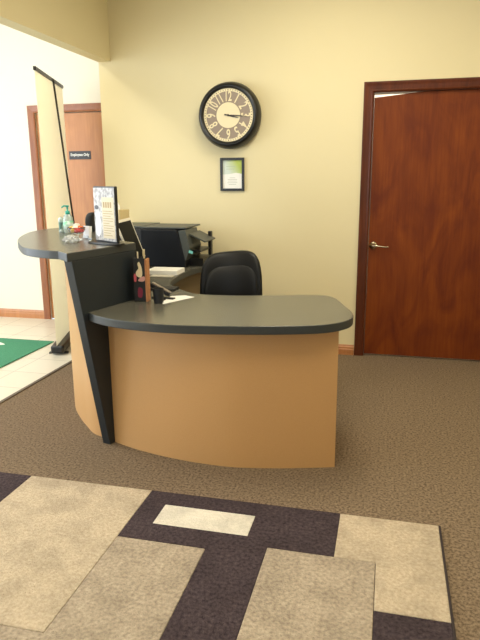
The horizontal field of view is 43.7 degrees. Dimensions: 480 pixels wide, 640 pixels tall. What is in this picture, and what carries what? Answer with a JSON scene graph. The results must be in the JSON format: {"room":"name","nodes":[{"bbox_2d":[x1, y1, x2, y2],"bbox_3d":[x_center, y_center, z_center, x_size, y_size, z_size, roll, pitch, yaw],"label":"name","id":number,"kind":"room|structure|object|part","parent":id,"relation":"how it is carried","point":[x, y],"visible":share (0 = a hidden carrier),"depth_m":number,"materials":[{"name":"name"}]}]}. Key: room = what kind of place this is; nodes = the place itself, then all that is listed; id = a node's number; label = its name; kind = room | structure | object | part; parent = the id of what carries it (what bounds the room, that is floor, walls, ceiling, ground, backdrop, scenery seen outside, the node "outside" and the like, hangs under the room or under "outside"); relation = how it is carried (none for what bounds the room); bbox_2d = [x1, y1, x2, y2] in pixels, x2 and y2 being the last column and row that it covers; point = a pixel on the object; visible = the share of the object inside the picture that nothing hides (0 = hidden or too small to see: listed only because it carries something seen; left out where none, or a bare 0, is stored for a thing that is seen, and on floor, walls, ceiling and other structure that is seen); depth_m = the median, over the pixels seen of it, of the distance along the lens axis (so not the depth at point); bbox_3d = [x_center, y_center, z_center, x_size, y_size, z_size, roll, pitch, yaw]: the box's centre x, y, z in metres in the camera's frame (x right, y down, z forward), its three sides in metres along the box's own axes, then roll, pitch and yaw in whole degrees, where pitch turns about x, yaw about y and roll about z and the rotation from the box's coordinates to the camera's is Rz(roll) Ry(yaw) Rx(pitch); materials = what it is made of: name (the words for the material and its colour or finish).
{"room":"lobby","nodes":[
{"label":"lobby","id":0,"kind":"room"},
{"bbox_2d":[0,24,100,318],"bbox_3d":[-1.978,-1.727,5.965,4.400,3.500,0.120,3,14,14],"label":"wall","id":1,"kind":"structure","parent":0,"point":[20,274],"depth_m":5.93,"materials":[{"name":"beige paint"}]},
{"bbox_2d":[0,308,43,318],"bbox_3d":[-3.092,-0.108,6.561,2.116,0.090,0.014,3,14,14],"label":"baseboard","id":2,"kind":"structure","parent":1,"relation":"attached to","point":[4,312],"depth_m":6.37,"materials":[{"name":"brown wood"}]},
{"bbox_2d":[27,103,105,318],"bbox_3d":[-1.577,-1.029,5.972,1.006,2.133,0.104,3,14,14],"label":"door","id":3,"kind":"structure","parent":1,"relation":"in","point":[83,130],"depth_m":5.87,"materials":[{"name":"brown wood"}]},
{"bbox_3d":[-2.033,-1.048,6.068,0.073,2.133,0.018,3,14,14],"label":"casing","id":4,"kind":"part","parent":3,"relation":"part of","materials":[{"name":"brown wood"}]},
{"bbox_3d":[-1.587,-2.028,5.721,1.006,0.073,0.018,3,14,14],"label":"casing","id":5,"kind":"part","parent":3,"relation":"part of","materials":[{"name":"brown wood"}]},
{"bbox_2d":[69,151,90,159],"bbox_3d":[-1.561,-1.607,5.835,0.233,0.078,0.005,3,14,14],"label":"door sign","id":6,"kind":"object","parent":3,"relation":"attached to","point":[72,154],"visible":1,"depth_m":5.83,"materials":[{"name":"black plastic"}]},
{"bbox_2d":[0,0,109,61],"bbox_3d":[-1.997,-0.677,1.533,0.107,3.500,7.447,3,14,14],"label":"wall","id":7,"kind":"structure","parent":0,"point":[81,27],"depth_m":4.23,"materials":[{"name":"paint"}]},
{"bbox_2d":[0,317,479,639],"bbox_3d":[-0.885,0.814,2.906,8.200,0.050,9.900,3,14,14],"label":"floor","id":8,"kind":"structure","parent":0,"point":[407,440],"depth_m":3.18,"materials":[{"name":"carpet"}]},
{"bbox_2d":[0,338,53,367],"bbox_3d":[-2.706,0.288,5.050,1.810,0.010,1.218,3,14,14],"label":"entrance mat","id":9,"kind":"object","parent":8,"relation":"on","point":[11,350],"visible":1,"depth_m":5.21,"materials":[{"name":"green"}]},
{"bbox_2d":[0,360,71,403],"bbox_3d":[-2.084,1.042,1.965,0.025,0.056,7.447,3,14,14],"label":"trim","id":10,"kind":"structure","parent":8,"relation":"on","point":[69,362],"depth_m":4.32,"materials":[{"name":"brown"}]},
{"bbox_2d":[33,66,74,353],"bbox_3d":[-1.555,-0.913,5.208,0.194,2.259,0.984,-1,13,-4],"label":"banner stand","id":11,"kind":"object","parent":8,"relation":"on","point":[49,94],"visible":0.66,"depth_m":5.04,"materials":[{"name":"beige fabric"}]},
{"bbox_3d":[-1.572,-1.996,4.940,0.022,0.028,0.962,-1,13,-4],"label":"rail","id":12,"kind":"part","parent":11,"relation":"part of","materials":[{"name":"grey metal"}]},
{"bbox_2d":[18,228,352,467],"bbox_3d":[-0.529,-0.009,3.906,1.645,1.085,2.749,-5,14,-20],"label":"reception desk","id":13,"kind":"object","parent":8,"relation":"on","point":[238,381],"visible":0.82,"depth_m":3.02,"materials":[{"name":"grey laminate"}]},
{"bbox_2d":[58,217,63,232],"bbox_3d":[-1.200,-0.641,4.014,0.036,0.104,0.036,3,14,14],"label":"tube","id":14,"kind":"object","parent":13,"relation":"on","point":[60,219],"visible":0.88,"depth_m":4.00,"materials":[{"name":"plastic"}]},
{"bbox_2d":[61,205,72,232],"bbox_3d":[-1.139,-0.668,3.961,0.066,0.181,0.066,7,15,30],"label":"sanitizer bottle","id":15,"kind":"object","parent":13,"relation":"on","point":[67,218],"visible":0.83,"depth_m":3.94,"materials":[{"name":"white"}]},
{"bbox_2d":[62,235,79,242],"bbox_3d":[-0.947,-0.457,3.359,0.105,0.044,0.070,3,14,14],"label":"plastic wrapper","id":16,"kind":"object","parent":13,"relation":"on","point":[70,238],"visible":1,"depth_m":3.34,"materials":[{"name":"white"}]},
{"bbox_2d":[67,226,85,239],"bbox_3d":[-0.957,-0.508,3.509,0.106,0.074,0.106,3,14,14],"label":"dish","id":17,"kind":"object","parent":13,"relation":"on","point":[75,231],"visible":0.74,"depth_m":3.47,"materials":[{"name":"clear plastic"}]},
{"bbox_2d":[18,228,135,261],"bbox_3d":[-1.008,-0.488,3.681,0.700,0.042,1.692,-3,14,-11],"label":"countertop","id":18,"kind":"structure","parent":13,"relation":"on","point":[45,243],"depth_m":3.19,"materials":[{"name":"grey laminate"}]},
{"bbox_3d":[-0.996,0.035,3.829,0.187,1.043,1.255,-4,14,-16],"label":"curved panel","id":19,"kind":"part","parent":13,"relation":"part of","materials":[{"name":"beige laminate"}]},
{"bbox_2d":[81,226,92,238],"bbox_3d":[-0.910,-0.521,3.555,0.064,0.077,0.036,10,17,38],"label":"card holder","id":20,"kind":"object","parent":13,"relation":"on","point":[87,234],"visible":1,"depth_m":3.54,"materials":[{"name":"white plastic"}]},
{"bbox_2d":[85,212,94,231],"bbox_3d":[-1.006,-0.661,4.035,0.060,0.130,0.090,3,14,14],"label":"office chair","id":21,"kind":"object","parent":13,"relation":"on","point":[90,217],"visible":0.62,"depth_m":4.00,"materials":[{"name":"black plastic"}]},
{"bbox_3d":[-0.719,0.169,3.252,0.169,1.043,0.498,3,14,14],"label":"fin panel","id":22,"kind":"part","parent":13,"relation":"part of","materials":[{"name":"grey laminate"}]},
{"bbox_2d":[88,186,124,245],"bbox_3d":[-0.735,-0.571,3.261,0.122,0.308,0.267,-13,18,-43],"label":"sign holder","id":23,"kind":"object","parent":13,"relation":"on","point":[105,197],"visible":1,"depth_m":3.24,"materials":[{"name":"black plastic"}]},
{"bbox_2d":[95,205,100,235],"bbox_3d":[-0.788,-0.550,3.318,0.046,0.172,0.029,3,14,14],"label":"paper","id":24,"kind":"object","parent":23,"relation":"on","point":[97,207],"depth_m":3.32,"materials":[{"name":"white paper"}]},
{"bbox_2d":[118,204,128,219],"bbox_3d":[-0.849,-0.737,4.168,0.110,0.215,0.110,7,15,27],"label":"tissue box","id":25,"kind":"object","parent":13,"relation":"on","point":[122,213],"visible":0.27,"depth_m":4.14,"materials":[{"name":"beige cardboard"}]},
{"bbox_2d":[119,218,141,256],"bbox_3d":[-0.729,-0.457,3.936,0.131,0.406,0.340,1,13,5],"label":"computer monitor","id":26,"kind":"object","parent":13,"relation":"on","point":[127,232],"visible":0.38,"depth_m":3.93,"materials":[{"name":"black plastic"}]},
{"bbox_2d":[133,257,150,301],"bbox_3d":[-0.543,-0.226,3.313,0.075,0.240,0.069,1,13,5],"label":"pencil holder","id":27,"kind":"object","parent":13,"relation":"on","point":[141,270],"visible":1,"depth_m":3.28,"materials":[{"name":"black plastic"}]},
{"bbox_2d":[132,222,157,240],"bbox_3d":[-0.850,-0.642,4.953,0.260,0.300,0.400,3,14,14],"label":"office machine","id":28,"kind":"object","parent":13,"relation":"on","point":[137,225],"visible":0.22,"depth_m":4.78,"materials":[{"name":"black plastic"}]},
{"bbox_3d":[-0.851,-0.782,4.920,0.260,0.013,0.400,3,14,14],"label":"lid","id":29,"kind":"part","parent":28,"relation":"part of","materials":[{"name":"grey plastic"}]},
{"bbox_2d":[153,287,163,303],"bbox_3d":[-0.445,-0.134,3.267,0.060,0.080,0.060,3,14,14],"label":"cup","id":30,"kind":"object","parent":13,"relation":"on","point":[158,292],"visible":1,"depth_m":3.25,"materials":[{"name":"black plastic"}]},
{"bbox_2d":[150,282,174,299],"bbox_3d":[-0.439,-0.166,3.378,0.149,0.092,0.032,5,14,21],"label":"desk telephone","id":31,"kind":"object","parent":13,"relation":"on","point":[167,292],"visible":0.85,"depth_m":3.37,"materials":[{"name":"black plastic"}]},
{"bbox_3d":[-0.443,-0.183,3.376,0.116,0.057,0.022,5,14,21],"label":"arm","id":32,"kind":"part","parent":31,"relation":"part of","materials":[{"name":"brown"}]},
{"bbox_2d":[150,275,174,277],"bbox_3d":[-0.540,-0.304,4.150,0.160,0.007,0.070,3,14,14],"label":"notepad","id":33,"kind":"object","parent":13,"relation":"on","point":[163,276],"visible":0.8,"depth_m":4.13,"materials":[{"name":"beige paper"}]},
{"bbox_2d":[150,286,178,290],"bbox_3d":[-0.480,-0.195,3.674,0.190,0.012,0.100,3,14,14],"label":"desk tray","id":34,"kind":"object","parent":13,"relation":"on","point":[170,288],"visible":0.58,"depth_m":3.67,"materials":[{"name":"black plastic"}]},
{"bbox_2d":[150,267,184,274],"bbox_3d":[-0.536,-0.353,4.307,0.230,0.030,0.180,3,14,12],"label":"paper stack","id":35,"kind":"object","parent":13,"relation":"on","point":[155,270],"visible":0.8,"depth_m":4.24,"materials":[{"name":"white paper"}]},
{"bbox_2d":[140,223,214,266],"bbox_3d":[-0.481,-0.597,4.747,0.508,0.302,0.393,3,14,14],"label":"printer","id":36,"kind":"object","parent":13,"relation":"on","point":[164,244],"visible":0.95,"depth_m":4.59,"materials":[{"name":"black plastic"}]},
{"bbox_3d":[-0.543,-0.744,4.740,0.365,0.013,0.370,3,14,14],"label":"scanner lid","id":37,"kind":"part","parent":36,"relation":"part of","materials":[{"name":"grey plastic"}]},
{"bbox_3d":[-0.389,-0.598,4.673,0.089,0.232,0.288,3,14,14],"label":"control panel","id":38,"kind":"part","parent":36,"relation":"part of","materials":[{"name":"grey plastic"}]},
{"bbox_2d":[190,254,209,265],"bbox_3d":[-0.306,-0.478,4.764,0.110,0.060,0.270,3,14,14],"label":"tray","id":39,"kind":"object","parent":36,"relation":"on","point":[195,259],"depth_m":4.65,"materials":[{"name":"black plastic"}]},
{"bbox_2d":[192,246,209,251],"bbox_3d":[-0.314,-0.562,4.736,0.100,0.015,0.290,3,14,14],"label":"tray","id":40,"kind":"object","parent":36,"relation":"on","point":[195,248],"depth_m":4.70,"materials":[{"name":"black plastic"}]},
{"bbox_3d":[-0.240,-0.623,4.830,0.025,0.190,0.050,3,14,14],"label":"arm","id":41,"kind":"part","parent":36,"relation":"part of","materials":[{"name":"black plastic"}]},
{"bbox_2d":[163,295,192,303],"bbox_3d":[-0.386,-0.118,3.370,0.126,0.002,0.245,10,17,38],"label":"paper sheet","id":42,"kind":"object","parent":13,"relation":"on","point":[182,297],"visible":1,"depth_m":3.38,"materials":[{"name":"white paper"}]},
{"bbox_3d":[-0.398,0.028,4.524,0.120,0.728,0.907,5,14,23],"label":"panel","id":43,"kind":"part","parent":13,"relation":"part of","materials":[{"name":"brown laminate"}]},
{"bbox_2d":[89,265,352,334],"bbox_3d":[-0.170,-0.241,3.979,1.343,0.042,2.578,-1,13,-4],"label":"countertop","id":44,"kind":"structure","parent":13,"relation":"on","point":[199,314],"depth_m":2.98,"materials":[{"name":"grey laminate"}]},
{"bbox_3d":[-0.137,0.372,3.063,1.244,0.728,0.156,3,14,15],"label":"panel","id":45,"kind":"part","parent":13,"relation":"part of","materials":[{"name":"beige laminate"}]},
{"bbox_2d":[0,472,456,639],"bbox_3d":[-0.482,0.990,2.007,2.321,0.014,1.615,3,14,14],"label":"area rug","id":46,"kind":"object","parent":8,"relation":"on","point":[79,560],"visible":1,"depth_m":2.23,"materials":[{"name":"beige carpet"}]},
{"bbox_2d":[200,250,261,295],"bbox_3d":[-0.064,0.045,3.964,0.613,0.948,0.620,0,13,2],"label":"office chair","id":47,"kind":"object","parent":8,"relation":"on","point":[238,272],"visible":0.34,"depth_m":4.07,"materials":[{"name":"black leather"}]},
{"bbox_2d":[204,265,257,295],"bbox_3d":[-0.060,-0.122,4.124,0.380,0.528,0.159,0,13,2],"label":"cushion","id":48,"kind":"object","parent":47,"relation":"on","point":[241,280],"depth_m":4.07,"materials":[{"name":"black leather"}]},
{"bbox_2d":[98,0,479,344],"bbox_3d":[1.276,-1.413,4.541,4.984,3.500,0.130,3,14,14],"label":"wall","id":49,"kind":"structure","parent":0,"point":[307,64],"depth_m":4.73,"materials":[{"name":"paint"}]},
{"bbox_2d":[199,82,260,148],"bbox_3d":[-0.085,-1.610,4.711,0.508,0.508,0.106,3,14,14],"label":"wall clock","id":50,"kind":"object","parent":49,"relation":"attached to","point":[229,112],"visible":1,"depth_m":4.68,"materials":[{"name":"black plastic"}]},
{"bbox_2d":[220,158,244,190],"bbox_3d":[-0.063,-1.181,4.855,0.200,0.262,0.017,3,14,14],"label":"picture frame","id":51,"kind":"object","parent":49,"relation":"attached to","point":[231,169],"visible":1,"depth_m":4.86,"materials":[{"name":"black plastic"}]},
{"bbox_2d":[223,173,241,187],"bbox_3d":[-0.062,-1.134,4.871,0.162,0.124,0.002,3,14,14],"label":"print","id":52,"kind":"object","parent":51,"relation":"attached to","point":[230,180],"depth_m":4.87,"materials":[{"name":"white paper"}]},
{"bbox_2d":[223,160,241,173],"bbox_3d":[-0.062,-1.235,4.848,0.162,0.116,0.003,3,14,14],"label":"print","id":53,"kind":"object","parent":51,"relation":"on","point":[229,166],"depth_m":4.84},
{"bbox_2d":[338,344,353,354],"bbox_3d":[-0.105,0.197,5.197,2.152,0.085,0.014,3,14,14],"label":"baseboard","id":54,"kind":"structure","parent":49,"relation":"attached to","point":[343,349],"depth_m":4.96,"materials":[{"name":"brown wood"}]},
{"bbox_2d":[354,77,479,359],"bbox_3d":[1.466,-0.729,4.636,1.066,2.123,0.167,3,14,14],"label":"door","id":55,"kind":"structure","parent":49,"relation":"in","point":[418,285],"depth_m":4.62,"materials":[{"name":"brown wood"}]},
{"bbox_3d":[0.971,-0.740,4.700,0.073,2.123,0.018,3,14,14],"label":"casing","id":56,"kind":"part","parent":55,"relation":"part of","materials":[{"name":"brown wood"}]},
{"bbox_3d":[1.092,-0.583,4.709,0.149,0.064,0.060,3,14,14],"label":"handle","id":57,"kind":"part","parent":55,"relation":"part of","materials":[{"name":"silver metal"}]},
{"bbox_3d":[1.446,-1.714,4.348,1.066,0.073,0.018,3,14,14],"label":"casing","id":58,"kind":"part","parent":55,"relation":"part of","materials":[{"name":"brown wood"}]},
{"bbox_2d":[375,94,399,97],"bbox_3d":[1.866,-1.394,5.747,3.000,2.900,2.423,3,14,14],"label":"wall","id":59,"kind":"structure","parent":0,"point":[376,96],"depth_m":6.72,"materials":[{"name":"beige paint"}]}
]}

